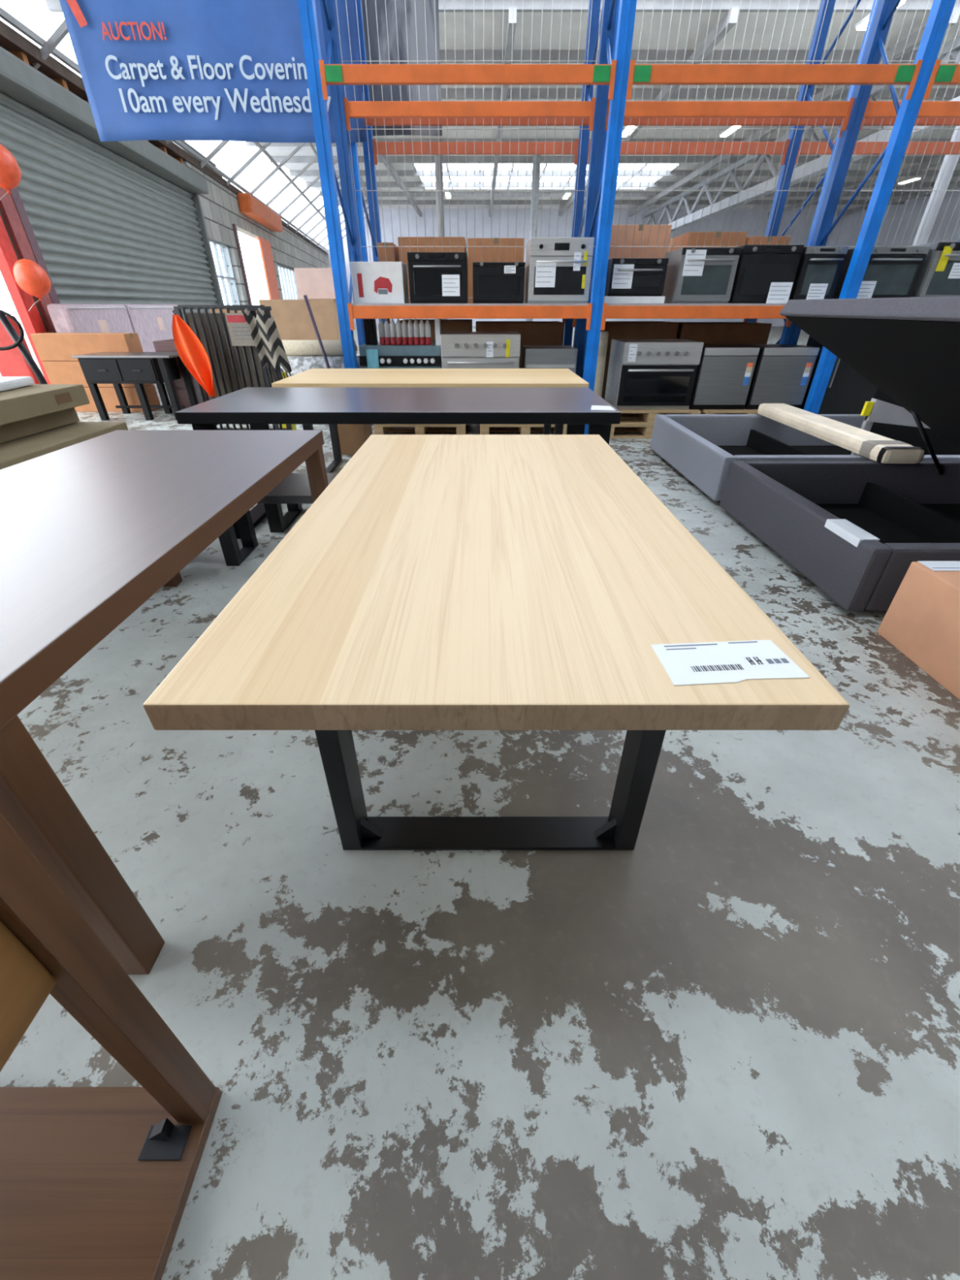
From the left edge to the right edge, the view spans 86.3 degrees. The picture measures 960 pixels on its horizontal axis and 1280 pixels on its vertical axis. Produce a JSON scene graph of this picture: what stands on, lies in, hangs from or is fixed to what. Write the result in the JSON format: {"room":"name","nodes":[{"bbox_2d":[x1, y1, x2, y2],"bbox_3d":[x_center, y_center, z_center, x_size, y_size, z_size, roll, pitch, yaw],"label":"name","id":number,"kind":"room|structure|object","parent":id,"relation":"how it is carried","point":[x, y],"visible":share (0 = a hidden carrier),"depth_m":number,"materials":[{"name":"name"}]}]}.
{"room":"store","nodes":[
{"label":"store","id":0,"kind":"room"},
{"bbox_2d":[171,140,328,305],"bbox_3d":[-7.143,-9.695,12.757,0.301,4.750,56.436,-4,33,-6],"label":"wall","id":1,"kind":"structure","parent":0,"point":[220,209],"depth_m":15.87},
{"bbox_2d":[0,186,60,384],"bbox_3d":[-6.041,-5.101,6.672,0.120,3.700,0.857,-4,33,-6],"label":"banner","id":2,"kind":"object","parent":1,"relation":"in","point":[18,241],"depth_m":6.70,"materials":[{"name":"fabric"}]},
{"bbox_2d":[0,143,21,199],"bbox_3d":[-5.600,-5.455,5.994,0.396,0.599,0.392,0,33,0],"label":"balloon","id":3,"kind":"object","parent":2,"relation":"attached to","point":[10,171],"visible":1,"depth_m":5.93,"materials":[{"name":"rubber"}]},
{"bbox_2d":[13,258,51,311],"bbox_3d":[-5.720,-4.555,6.580,0.366,0.554,0.363,0,33,0],"label":"balloon","id":4,"kind":"object","parent":2,"relation":"attached to","point":[30,277],"visible":1,"depth_m":6.45,"materials":[{"name":"rubber"}]},
{"bbox_2d":[0,46,223,321],"bbox_3d":[-6.479,-7.543,10.271,0.490,3.860,8.082,-4,33,-6],"label":"door","id":5,"kind":"structure","parent":1,"relation":"in","point":[112,222],"depth_m":8.64,"materials":[{"name":"metal"}]},
{"bbox_2d":[0,20,328,255],"bbox_3d":[-7.128,-11.145,11.814,0.371,0.410,56.436,-4,33,-6],"label":"trim","id":6,"kind":"structure","parent":1,"relation":"attached to","point":[11,40],"depth_m":7.86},
{"bbox_2d":[0,7,368,253],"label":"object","id":7,"kind":"structure","parent":1,"relation":"in","point":[48,47],"depth_m":14.82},
{"bbox_2d":[208,239,240,305],"bbox_3d":[-7.435,-10.463,14.759,0.080,1.650,2.419,-4,33,-6],"label":"window","id":8,"kind":"structure","parent":1,"relation":"in","point":[221,277],"depth_m":15.06,"materials":[{"name":"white glass"}]},
{"bbox_2d":[231,192,283,305],"bbox_3d":[-7.779,-13.234,18.690,0.650,4.200,6.299,-4,33,-6],"label":"door","id":9,"kind":"structure","parent":1,"relation":"in","point":[249,206],"depth_m":18.29,"materials":[{"name":"orange metal"}]},
{"bbox_2d":[276,263,299,299],"bbox_3d":[-8.710,-15.970,23.345,0.081,1.700,5.442,-4,33,-6],"label":"window","id":10,"kind":"structure","parent":1,"relation":"in","point":[278,265],"depth_m":23.29,"materials":[{"name":"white glass"}]},
{"bbox_2d":[0,326,959,1279],"bbox_3d":[6.000,-7.665,14.102,40.000,0.120,56.000,0,33,0],"label":"floor","id":11,"kind":"structure","parent":0,"point":[724,1045],"depth_m":1.11,"materials":[{"name":"concrete"}]},
{"bbox_2d":[0,309,48,384],"bbox_3d":[-4.323,-2.173,4.456,0.553,1.214,1.339,0,33,0],"label":"jack","id":12,"kind":"object","parent":11,"relation":"on","point":[16,359],"visible":0.38,"depth_m":4.74,"materials":[{"name":"red metal"}]},
{"bbox_2d":[46,303,133,333],"bbox_3d":[-5.754,-4.428,7.882,0.275,1.250,1.800,-4,33,-6],"label":"mattress","id":13,"kind":"object","parent":11,"relation":"on","point":[65,317],"visible":0.47,"depth_m":7.33,"materials":[{"name":"fabric"}]},
{"bbox_2d":[0,811,222,1279],"bbox_3d":[-1.023,0.594,0.513,1.110,0.885,0.480,0,33,0],"label":"console table","id":14,"kind":"object","parent":11,"relation":"on","point":[96,1182],"visible":1,"depth_m":0.79,"materials":[{"name":"brown wood"}]},
{"bbox_2d":[0,1086,222,1279],"bbox_3d":[-1.022,0.952,0.747,1.092,0.030,0.462,0,33,0],"label":"shelf","id":15,"kind":"object","parent":14,"relation":"attached to","point":[87,1192],"depth_m":0.83,"materials":[{"name":"brown wood"}]},
{"bbox_2d":[74,384,160,412],"bbox_3d":[-5.156,-3.360,7.109,1.200,0.305,0.320,0,33,0],"label":"cardboard box","id":16,"kind":"object","parent":11,"relation":"on","point":[108,395],"visible":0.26,"depth_m":7.00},
{"bbox_2d":[41,360,153,386],"bbox_3d":[-5.160,-3.620,6.939,1.200,0.305,0.320,0,33,0],"label":"cardboard box","id":17,"kind":"object","parent":16,"relation":"on","point":[59,372],"visible":0.34,"depth_m":6.80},
{"bbox_2d":[30,333,142,360],"bbox_3d":[-5.164,-3.880,6.770,1.202,0.306,0.320,0,33,0],"label":"cardboard box","id":18,"kind":"object","parent":17,"relation":"on","point":[49,346],"visible":0.78,"depth_m":6.63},
{"bbox_2d":[71,351,198,420],"bbox_3d":[-4.315,-3.265,6.579,1.170,0.725,0.612,0,33,0],"label":"desk","id":19,"kind":"object","parent":11,"relation":"on","point":[116,368],"visible":0.9,"depth_m":6.31,"materials":[{"name":"black wood"}]},
{"bbox_2d":[122,304,177,386],"bbox_3d":[-6.020,-5.591,9.666,0.275,1.250,2.400,-4,33,-6],"label":"mattress","id":20,"kind":"object","parent":11,"relation":"on","point":[152,322],"visible":0.34,"depth_m":9.07,"materials":[{"name":"fabric"}]},
{"bbox_2d":[0,430,328,974],"bbox_3d":[-1.183,-0.110,1.716,0.935,0.750,1.935,0,33,0],"label":"dining table","id":21,"kind":"object","parent":11,"relation":"on","point":[91,530],"visible":0.8,"depth_m":1.16,"materials":[{"name":"brown wood"}]},
{"bbox_2d":[152,339,206,409],"bbox_3d":[-3.930,-3.644,7.055,0.640,0.840,0.520,0,33,0],"label":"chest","id":22,"kind":"object","parent":11,"relation":"on","point":[166,345],"visible":0.12,"depth_m":6.88,"materials":[{"name":"brown wood"}]},
{"bbox_2d":[173,305,292,430],"bbox_3d":[-2.276,-2.500,4.943,0.840,1.230,0.360,1,33,2],"label":"stand","id":23,"kind":"object","parent":11,"relation":"on","point":[226,338],"visible":0.46,"depth_m":4.70,"materials":[{"name":"black metal"}]},
{"bbox_2d":[172,309,217,397],"bbox_3d":[-2.554,-2.549,4.573,0.294,0.676,0.136,0,33,0],"label":"hanging cloth","id":24,"kind":"object","parent":23,"relation":"hanging from","point":[189,348],"visible":1,"depth_m":4.57,"materials":[{"name":"orange fabric"}]},
{"bbox_2d":[228,306,292,430],"bbox_3d":[-1.925,-2.326,4.685,0.451,1.220,0.190,0,33,0],"label":"chevron rug","id":25,"kind":"object","parent":23,"relation":"hanging from","point":[264,331],"visible":0.84,"depth_m":4.50,"materials":[{"name":"black fabric"}]},
{"bbox_2d":[218,510,258,565],"bbox_3d":[-1.620,-0.685,2.872,0.540,0.450,0.340,0,33,0],"label":"bench","id":26,"kind":"object","parent":11,"relation":"on","point":[233,555],"visible":0.27,"depth_m":2.94,"materials":[{"name":"black metal"}]},
{"bbox_2d":[257,472,338,532],"bbox_3d":[-0.940,-0.918,3.413,0.980,0.250,0.520,0,33,0],"label":"table","id":27,"kind":"object","parent":11,"relation":"on","point":[294,491],"visible":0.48,"depth_m":3.26,"materials":[{"name":"black metal"}]},
{"bbox_2d":[303,294,329,368],"bbox_3d":[-1.805,-3.246,6.004,0.059,1.336,0.607,-26,41,-34],"label":"leaning pole","id":28,"kind":"object","parent":11,"relation":"on","point":[305,297],"visible":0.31,"depth_m":5.90,"materials":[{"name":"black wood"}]},
{"bbox_2d":[337,424,372,454],"bbox_3d":[-1.260,-2.215,4.972,0.320,0.721,0.352,0,33,0],"label":"cardboard box","id":29,"kind":"object","parent":11,"relation":"on","point":[352,437],"visible":0.12,"depth_m":4.94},
{"bbox_2d":[174,386,621,538],"bbox_3d":[-0.435,-1.165,3.335,2.370,0.750,1.000,0,33,0],"label":"dining table","id":30,"kind":"object","parent":11,"relation":"on","point":[259,407],"visible":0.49,"depth_m":2.85,"materials":[{"name":"black wood"}]},
{"bbox_2d":[373,424,466,434],"bbox_3d":[-0.660,-2.488,5.922,1.000,0.140,0.760,0,33,0],"label":"wooden pallet","id":31,"kind":"object","parent":11,"relation":"on","point":[378,428],"visible":0.35,"depth_m":5.60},
{"bbox_3d":[-0.660,-2.605,5.846,1.000,0.140,0.760,0,33,0],"label":"wooden pallet","id":32,"kind":"object","parent":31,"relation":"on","visible":0},
{"bbox_2d":[358,342,441,368],"bbox_3d":[-0.830,-2.913,5.639,0.840,0.600,0.650,0,33,0],"label":"gas cooktop","id":33,"kind":"object","parent":32,"relation":"on","point":[377,356],"visible":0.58,"depth_m":5.29,"materials":[{"name":"black metal"}]},
{"bbox_2d":[363,319,371,345],"bbox_3d":[-1.170,-3.211,5.337,0.044,0.229,0.150,0,33,0],"label":"binder","id":34,"kind":"object","parent":33,"relation":"on","point":[366,322],"visible":0.84,"depth_m":5.28,"materials":[{"name":"black plastic"}]},
{"bbox_2d":[368,319,377,345],"bbox_3d":[-1.110,-3.211,5.337,0.044,0.229,0.150,0,33,0],"label":"binder","id":35,"kind":"object","parent":33,"relation":"on","point":[372,322],"visible":1,"depth_m":5.30,"materials":[{"name":"black plastic"}]},
{"bbox_2d":[395,318,402,345],"bbox_3d":[-0.840,-3.215,5.305,0.058,0.270,0.058,0,33,0],"label":"bottle","id":36,"kind":"object","parent":33,"relation":"on","point":[398,326],"visible":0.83,"depth_m":5.30,"materials":[{"name":"white plastic"}]},
{"bbox_2d":[401,318,408,345],"bbox_3d":[-0.780,-3.215,5.305,0.058,0.270,0.058,0,33,0],"label":"bottle","id":37,"kind":"object","parent":33,"relation":"on","point":[404,326],"visible":0.85,"depth_m":5.30,"materials":[{"name":"white plastic"}]},
{"bbox_2d":[418,318,425,345],"bbox_3d":[-0.600,-3.215,5.305,0.058,0.270,0.058,0,33,0],"label":"bottle","id":38,"kind":"object","parent":33,"relation":"on","point":[422,331],"visible":0.85,"depth_m":5.30,"materials":[{"name":"white plastic"}]},
{"bbox_2d":[434,318,440,345],"bbox_3d":[-0.435,-3.212,5.319,0.050,0.249,0.180,0,33,0],"label":"leaflet","id":39,"kind":"object","parent":33,"relation":"on","point":[437,321],"visible":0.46,"depth_m":5.25,"materials":[{"name":"paper"}]},
{"bbox_2d":[271,368,589,472],"bbox_3d":[-0.355,-1.798,4.295,2.270,0.760,1.040,0,33,0],"label":"dining table","id":40,"kind":"object","parent":11,"relation":"on","point":[313,377],"visible":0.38,"depth_m":3.95,"materials":[{"name":"beige wood"}]},
{"bbox_2d":[400,319,472,342],"bbox_3d":[-0.525,-3.499,6.612,0.852,1.081,0.700,0,33,0],"label":"cardboard box","id":41,"kind":"object","parent":11,"relation":"on","point":[446,325],"visible":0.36,"depth_m":6.06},
{"bbox_2d":[434,138,447,319],"bbox_3d":[-1.500,-15.219,19.922,0.448,6.180,0.448,0,33,0],"label":"steel column","id":42,"kind":"structure","parent":11,"relation":"on","point":[438,172],"depth_m":18.96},
{"bbox_2d":[142,434,849,850],"bbox_3d":[0.023,-0.090,1.686,1.000,0.750,1.816,0,33,0],"label":"dining table","id":43,"kind":"object","parent":11,"relation":"on","point":[436,581],"visible":1,"depth_m":0.98,"materials":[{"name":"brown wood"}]},
{"bbox_2d":[651,640,809,685],"bbox_3d":[0.388,0.033,0.809,0.212,0.001,0.108,-3,33,-4],"label":"ticket","id":44,"kind":"object","parent":43,"relation":"on","point":[735,661],"visible":1,"depth_m":0.81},
{"bbox_2d":[475,320,564,368],"bbox_3d":[0.475,-3.491,6.617,1.052,1.061,0.700,0,33,0],"label":"cardboard box","id":45,"kind":"object","parent":11,"relation":"on","point":[532,332],"visible":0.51,"depth_m":6.08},
{"bbox_2d":[480,424,567,434],"bbox_3d":[0.500,-2.488,5.922,1.000,0.140,0.760,0,33,0],"label":"wooden pallet","id":46,"kind":"object","parent":11,"relation":"on","point":[484,428],"visible":0.25,"depth_m":5.60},
{"bbox_3d":[0.500,-2.605,5.846,1.000,0.140,0.760,0,33,0],"label":"wooden pallet","id":47,"kind":"object","parent":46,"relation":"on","visible":0},
{"bbox_2d":[440,331,520,368],"bbox_3d":[0.005,-2.939,5.583,0.810,0.704,0.676,0,33,0],"label":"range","id":48,"kind":"object","parent":47,"relation":"on","point":[459,349],"visible":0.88,"depth_m":5.24,"materials":[{"name":"metal"}]},
{"bbox_2d":[521,345,577,373],"bbox_3d":[0.740,-2.893,5.631,0.540,0.575,0.506,0,33,0],"label":"box","id":49,"kind":"object","parent":47,"relation":"on","point":[532,356],"visible":0.51,"depth_m":5.32,"materials":[{"name":"metal"}]},
{"bbox_2d":[525,138,541,320],"bbox_3d":[2.050,-15.219,19.922,0.448,6.180,0.448,0,33,0],"label":"steel column","id":50,"kind":"structure","parent":11,"relation":"on","point":[537,166],"depth_m":18.98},
{"bbox_2d":[593,331,608,397],"bbox_3d":[1.270,-2.783,5.587,0.140,1.000,0.140,0,33,0],"label":"roll","id":51,"kind":"object","parent":11,"relation":"on","point":[603,340],"visible":0.34,"depth_m":5.42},
{"bbox_2d":[297,0,959,434],"bbox_3d":[2.315,-4.236,4.795,7.420,4.300,0.980,0,33,0],"label":"rack","id":52,"kind":"object","parent":11,"relation":"on","point":[614,80],"visible":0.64,"depth_m":4.74,"materials":[{"name":"metal"}]},
{"bbox_2d":[350,262,408,303],"bbox_3d":[-0.985,-3.543,5.090,0.490,0.330,0.402,0,33,0],"label":"appliance box","id":53,"kind":"object","parent":52,"relation":"on","point":[373,282],"visible":1,"depth_m":4.93,"materials":[{"name":"white cardboard"}]},
{"bbox_2d":[373,276,392,293],"bbox_3d":[-0.935,-3.417,4.934,0.180,0.140,0.002,0,33,0],"label":"picture","id":54,"kind":"object","parent":53,"relation":"attached to","point":[382,285],"depth_m":4.93},
{"bbox_2d":[407,252,468,303],"bbox_3d":[-0.405,-3.603,5.116,0.560,0.402,0.594,0,33,0],"label":"oven","id":55,"kind":"object","parent":52,"relation":"on","point":[434,277],"visible":0.99,"depth_m":4.90,"materials":[{"name":"black metal"}]},
{"bbox_2d":[472,261,525,303],"bbox_3d":[0.180,-3.580,5.145,0.500,0.331,0.570,0,33,0],"label":"oven","id":56,"kind":"object","parent":52,"relation":"on","point":[493,282],"visible":1,"depth_m":4.92,"materials":[{"name":"black metal"}]},
{"bbox_2d":[524,237,594,303],"bbox_3d":[0.765,-3.649,5.086,0.590,0.511,0.594,0,33,0],"label":"oven","id":57,"kind":"object","parent":52,"relation":"on","point":[557,270],"visible":1,"depth_m":4.87,"materials":[{"name":"metal"}]},
{"bbox_2d":[603,296,665,303],"bbox_3d":[1.510,-3.454,5.203,0.580,0.058,0.510,0,33,0],"label":"foam slab","id":58,"kind":"object","parent":52,"relation":"on","point":[609,300],"visible":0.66,"depth_m":4.99,"materials":[{"name":"white plastic"}]},
{"bbox_2d":[604,257,668,296],"bbox_3d":[1.515,-3.609,5.112,0.530,0.296,0.594,0,33,0],"label":"oven","id":59,"kind":"object","parent":58,"relation":"on","point":[625,277],"visible":0.94,"depth_m":4.90,"materials":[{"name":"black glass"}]},
{"bbox_2d":[662,247,741,303],"bbox_3d":[2.170,-3.617,5.106,0.540,0.436,0.594,0,33,0],"label":"oven","id":60,"kind":"object","parent":52,"relation":"on","point":[694,275],"visible":0.97,"depth_m":4.91,"materials":[{"name":"metal"}]},
{"bbox_2d":[727,244,804,303],"bbox_3d":[2.745,-3.632,5.111,0.550,0.456,0.570,0,33,0],"label":"oven","id":61,"kind":"object","parent":52,"relation":"on","point":[764,273],"visible":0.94,"depth_m":4.88,"materials":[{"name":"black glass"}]},
{"bbox_2d":[788,246,848,300],"bbox_3d":[3.250,-3.622,5.104,0.380,0.446,0.594,0,33,0],"label":"oven","id":62,"kind":"object","parent":52,"relation":"on","point":[820,268],"visible":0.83,"depth_m":4.88,"materials":[{"name":"black glass"}]},
{"bbox_2d":[832,246,930,298],"bbox_3d":[3.910,-3.622,5.104,0.580,0.446,0.594,0,33,0],"label":"oven","id":63,"kind":"object","parent":52,"relation":"on","point":[891,272],"visible":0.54,"depth_m":4.89,"materials":[{"name":"silver metal"}]},
{"bbox_2d":[911,242,959,297],"bbox_3d":[4.615,-3.634,5.096,0.670,0.476,0.594,0,33,0],"label":"oven","id":64,"kind":"object","parent":52,"relation":"on","point":[931,282],"visible":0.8,"depth_m":4.90,"materials":[{"name":"metal"}]},
{"bbox_2d":[935,245,952,271],"bbox_3d":[4.370,-3.588,4.817,0.080,0.190,0.005,0,33,0],"label":"tag","id":65,"kind":"object","parent":64,"relation":"hanging from","point":[943,261],"visible":1,"depth_m":4.82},
{"bbox_2d":[584,320,679,399],"bbox_3d":[1.875,-3.491,6.617,0.952,1.061,0.700,0,33,0],"label":"cardboard box","id":66,"kind":"object","parent":11,"relation":"on","point":[615,329],"visible":0.29,"depth_m":6.09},
{"bbox_2d":[609,413,674,438],"bbox_3d":[1.870,-2.488,5.922,1.000,0.140,0.760,0,33,0],"label":"wooden pallet","id":67,"kind":"object","parent":11,"relation":"on","point":[646,430],"visible":0.09,"depth_m":5.64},
{"bbox_2d":[617,408,701,424],"bbox_3d":[1.870,-2.605,5.846,1.000,0.140,0.760,0,33,0],"label":"wooden pallet","id":68,"kind":"object","parent":67,"relation":"on","point":[648,415],"visible":0.24,"depth_m":5.55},
{"bbox_2d":[604,338,703,408],"bbox_3d":[1.870,-2.910,5.603,0.800,0.634,0.676,0,33,0],"label":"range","id":69,"kind":"object","parent":68,"relation":"on","point":[642,373],"visible":0.96,"depth_m":5.38,"materials":[{"name":"metal"}]},
{"bbox_2d":[688,344,759,408],"bbox_3d":[2.580,-2.898,5.629,0.590,0.585,0.604,0,33,0],"label":"dishwasher","id":70,"kind":"object","parent":68,"relation":"on","point":[724,375],"visible":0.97,"depth_m":5.38,"materials":[{"name":"silver metal"}]},
{"bbox_2d":[349,0,959,368],"bbox_3d":[2.400,-4.918,5.842,7.550,4.300,1.240,0,33,0],"label":"rack","id":71,"kind":"object","parent":11,"relation":"on","point":[489,147],"visible":0.22,"depth_m":5.94,"materials":[{"name":"metal"}]},
{"bbox_2d":[377,242,399,262],"bbox_3d":[-1.065,-4.412,6.196,0.170,0.578,0.702,0,33,0],"label":"cardboard box","id":72,"kind":"object","parent":71,"relation":"on","point":[389,255],"visible":0.36,"depth_m":5.81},
{"bbox_2d":[397,236,466,303],"bbox_3d":[-0.545,-4.433,6.182,0.752,0.628,0.700,0,33,0],"label":"cardboard box","id":73,"kind":"object","parent":71,"relation":"on","point":[405,240],"visible":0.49,"depth_m":5.76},
{"bbox_2d":[467,237,524,303],"bbox_3d":[0.180,-4.429,6.185,0.640,0.618,0.702,0,33,0],"label":"cardboard box","id":74,"kind":"object","parent":71,"relation":"on","point":[477,256],"visible":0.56,"depth_m":5.79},
{"bbox_2d":[608,224,671,259],"bbox_3d":[1.750,-4.389,6.032,0.660,0.718,0.702,0,33,0],"label":"cardboard box","id":75,"kind":"object","parent":71,"relation":"on","point":[622,228],"visible":0.32,"depth_m":5.62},
{"bbox_2d":[668,231,746,252],"bbox_3d":[2.675,-4.481,6.211,0.650,0.678,0.702,0,33,0],"label":"cardboard box","id":76,"kind":"object","parent":71,"relation":"on","point":[742,235],"visible":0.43,"depth_m":5.78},
{"bbox_2d":[744,235,791,244],"bbox_3d":[3.265,-4.465,6.222,0.470,0.638,0.702,0,33,0],"label":"cardboard box","id":77,"kind":"object","parent":71,"relation":"on","point":[765,241],"visible":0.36,"depth_m":5.78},
{"bbox_2d":[672,321,772,344],"bbox_3d":[2.925,-3.487,6.620,1.052,1.051,0.700,0,33,0],"label":"cardboard box","id":78,"kind":"object","parent":11,"relation":"on","point":[707,332],"visible":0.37,"depth_m":6.10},
{"bbox_2d":[649,387,959,502],"bbox_3d":[2.775,-1.902,4.144,2.150,1.100,1.700,0,33,0],"label":"frame","id":79,"kind":"object","parent":11,"relation":"on","point":[703,448],"visible":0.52,"depth_m":4.57,"materials":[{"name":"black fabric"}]},
{"bbox_2d":[757,403,925,464],"bbox_3d":[2.780,-1.710,4.126,0.268,0.104,1.900,1,33,1],"label":"parcel","id":80,"kind":"object","parent":79,"relation":"on","point":[878,448],"visible":1,"depth_m":3.75,"materials":[{"name":"beige cardboard"}]},
{"bbox_2d":[800,335,876,414],"bbox_3d":[4.000,-2.819,5.689,0.680,0.950,0.630,0,33,0],"label":"fridge","id":81,"kind":"object","parent":11,"relation":"on","point":[847,392],"visible":0.15,"depth_m":5.48,"materials":[{"name":"metal"}]},
{"bbox_2d":[720,296,959,611],"bbox_3d":[2.773,-1.042,2.687,2.153,1.251,1.520,0,33,0],"label":"frame","id":82,"kind":"object","parent":11,"relation":"on","point":[855,530],"visible":0.98,"depth_m":2.81,"materials":[{"name":"black fabric"}]},
{"bbox_2d":[876,561,959,700],"bbox_3d":[2.110,0.103,1.760,0.680,0.345,1.037,0,33,0],"label":"cardboard box","id":83,"kind":"object","parent":11,"relation":"on","point":[922,620],"visible":1,"depth_m":2.02,"materials":[{"name":"cardboard"}]},
{"bbox_2d":[917,560,959,570],"bbox_3d":[1.885,-0.298,2.056,0.190,0.002,0.090,0,33,0],"label":"ticket","id":84,"kind":"object","parent":83,"relation":"on","point":[933,565],"visible":1,"depth_m":2.06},
{"bbox_2d":[911,125,959,246],"bbox_3d":[6.950,-7.137,7.524,0.288,6.180,0.288,0,33,0],"label":"steel column","id":85,"kind":"structure","parent":11,"relation":"on","point":[951,162],"depth_m":7.73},
{"bbox_3d":[2.930,-2.488,5.922,1.000,0.140,0.760,0,33,0],"label":"wooden pallet","id":86,"kind":"object","parent":11,"relation":"on","visible":0},
{"bbox_2d":[695,408,758,414],"bbox_3d":[2.930,-2.605,5.846,1.000,0.140,0.760,0,33,0],"label":"wooden pallet","id":87,"kind":"object","parent":86,"relation":"on","point":[704,411],"visible":0.14,"depth_m":5.53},
{"bbox_2d":[742,344,819,408],"bbox_3d":[3.190,-2.898,5.629,0.590,0.585,0.604,0,33,0],"label":"dishwasher","id":88,"kind":"object","parent":87,"relation":"on","point":[782,374],"visible":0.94,"depth_m":5.37,"materials":[{"name":"grey metal"}]},
{"bbox_3d":[-2.500,-4.168,7.967,1.002,0.721,0.700,0,33,0],"label":"cardboard box","id":89,"kind":"object","parent":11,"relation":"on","visible":0},
{"bbox_2d":[258,299,341,340],"bbox_3d":[-2.575,-4.687,7.569,1.052,0.577,0.600,0,33,0],"label":"cardboard box","id":90,"kind":"object","parent":89,"relation":"on","point":[292,319],"visible":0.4,"depth_m":7.29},
{"bbox_2d":[293,267,335,299],"bbox_3d":[-2.275,-5.094,7.333,0.552,0.357,0.550,0,33,0],"label":"cardboard box","id":91,"kind":"object","parent":90,"relation":"on","point":[317,283],"visible":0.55,"depth_m":7.10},
{"bbox_3d":[-2.570,-0.385,2.722,0.960,0.112,1.180,0,33,0],"label":"cardboard box","id":92,"kind":"object","parent":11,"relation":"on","visible":0},
{"bbox_3d":[-2.545,-0.481,2.659,1.010,0.112,1.180,0,33,0],"label":"cardboard box","id":93,"kind":"object","parent":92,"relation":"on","visible":0},
{"bbox_3d":[-2.570,-0.577,2.596,0.960,0.112,1.180,0,33,0],"label":"cardboard box","id":94,"kind":"object","parent":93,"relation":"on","visible":0},
{"bbox_3d":[-2.540,-0.674,2.533,1.020,0.112,1.180,0,33,0],"label":"cardboard box","id":95,"kind":"object","parent":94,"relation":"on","visible":0},
{"bbox_3d":[-2.520,-0.770,2.470,1.060,0.112,1.180,0,33,0],"label":"cardboard box","id":96,"kind":"object","parent":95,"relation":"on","visible":0},
{"bbox_2d":[0,422,128,469],"bbox_3d":[-2.520,-0.862,2.410,1.060,0.102,1.180,0,33,0],"label":"cardboard box","id":97,"kind":"object","parent":96,"relation":"on","point":[20,450],"visible":0.44,"depth_m":2.49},
{"bbox_2d":[0,407,79,443],"bbox_3d":[-2.650,-0.944,2.357,0.800,0.087,1.180,1,33,1],"label":"cardboard box","id":98,"kind":"object","parent":97,"relation":"on","point":[9,432],"visible":0.44,"depth_m":2.60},
{"bbox_2d":[0,384,89,426],"bbox_3d":[-2.599,-1.023,2.305,0.902,0.097,1.180,0,33,0],"label":"cardboard box","id":99,"kind":"object","parent":98,"relation":"on","point":[18,404],"visible":0.98,"depth_m":2.53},
{"bbox_2d":[0,376,34,391],"bbox_3d":[-2.660,-1.089,2.275,0.700,0.040,1.000,-4,33,-6],"label":"sheet","id":100,"kind":"object","parent":99,"relation":"on","point":[6,383],"visible":1,"depth_m":2.61,"materials":[{"name":"white plastic"}]},
{"bbox_3d":[-2.140,-3.132,6.672,1.220,0.400,0.400,0,33,0],"label":"roll","id":101,"kind":"object","parent":11,"relation":"on","visible":0},
{"bbox_2d":[280,355,360,377],"bbox_3d":[-2.100,-3.453,6.523,1.200,0.300,0.300,0,33,0],"label":"roll","id":102,"kind":"object","parent":101,"relation":"on","point":[298,364],"visible":0.15,"depth_m":6.38,"materials":[{"name":"cardboard"}]},
{"bbox_2d":[281,340,357,355],"bbox_3d":[-2.160,-3.649,6.395,1.240,0.170,0.170,0,33,0],"label":"roll","id":103,"kind":"object","parent":102,"relation":"on","point":[292,348],"visible":0.64,"depth_m":6.33,"materials":[{"name":"cardboard"}]},
{"bbox_2d":[272,208,866,326],"bbox_3d":[6.000,-25.689,35.598,40.000,6.600,0.300,0,33,0],"label":"wall","id":104,"kind":"structure","parent":0,"point":[491,224],"depth_m":34.10,"materials":[{"name":"metal"}]},
{"bbox_2d":[257,12,959,208],"bbox_3d":[8.500,-13.278,10.444,35.000,0.080,56.000,0,33,0],"label":"ceiling","id":105,"kind":"structure","parent":0,"point":[462,40],"depth_m":12.75,"materials":[{"name":"metal"}]},
{"bbox_2d":[59,0,366,142],"bbox_3d":[-2.430,-6.569,3.951,2.660,3.990,0.066,0,33,0],"label":"hanging banner","id":106,"kind":"object","parent":105,"relation":"hanging from","point":[229,70],"visible":0.85,"depth_m":4.75,"materials":[{"name":"fabric"}]},
{"bbox_2d":[361,0,442,136],"bbox_3d":[-1.135,-8.243,5.970,1.310,3.430,0.044,0,33,0],"label":"wall","id":107,"kind":"structure","parent":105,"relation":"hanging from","point":[432,45],"depth_m":6.44,"materials":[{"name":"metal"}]},
{"bbox_2d":[413,163,680,190],"bbox_3d":[3.000,-23.070,25.547,12.060,0.110,6.000,0,33,0],"label":"window","id":108,"kind":"structure","parent":105,"relation":"attached to","point":[646,164],"depth_m":25.25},
{"bbox_2d":[874,186,959,246],"bbox_3d":[25.850,-10.398,12.142,0.300,6.600,55.700,0,33,0],"label":"wall","id":109,"kind":"structure","parent":0,"point":[954,197],"depth_m":30.20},
{"bbox_2d":[44,0,959,216],"bbox_3d":[8.500,-20.604,22.141,35.000,0.419,27.600,0,33,0],"label":"roof beams","id":110,"kind":"structure","parent":109,"relation":"attached to","point":[53,6],"depth_m":15.15,"materials":[{"name":"metal"}]},
{"bbox_2d":[640,36,959,231],"bbox_3d":[10.600,-18.557,20.730,0.360,1.450,31.000,0,33,0],"label":"roof truss","id":111,"kind":"object","parent":110,"relation":"attached to","point":[946,49],"visible":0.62,"depth_m":19.36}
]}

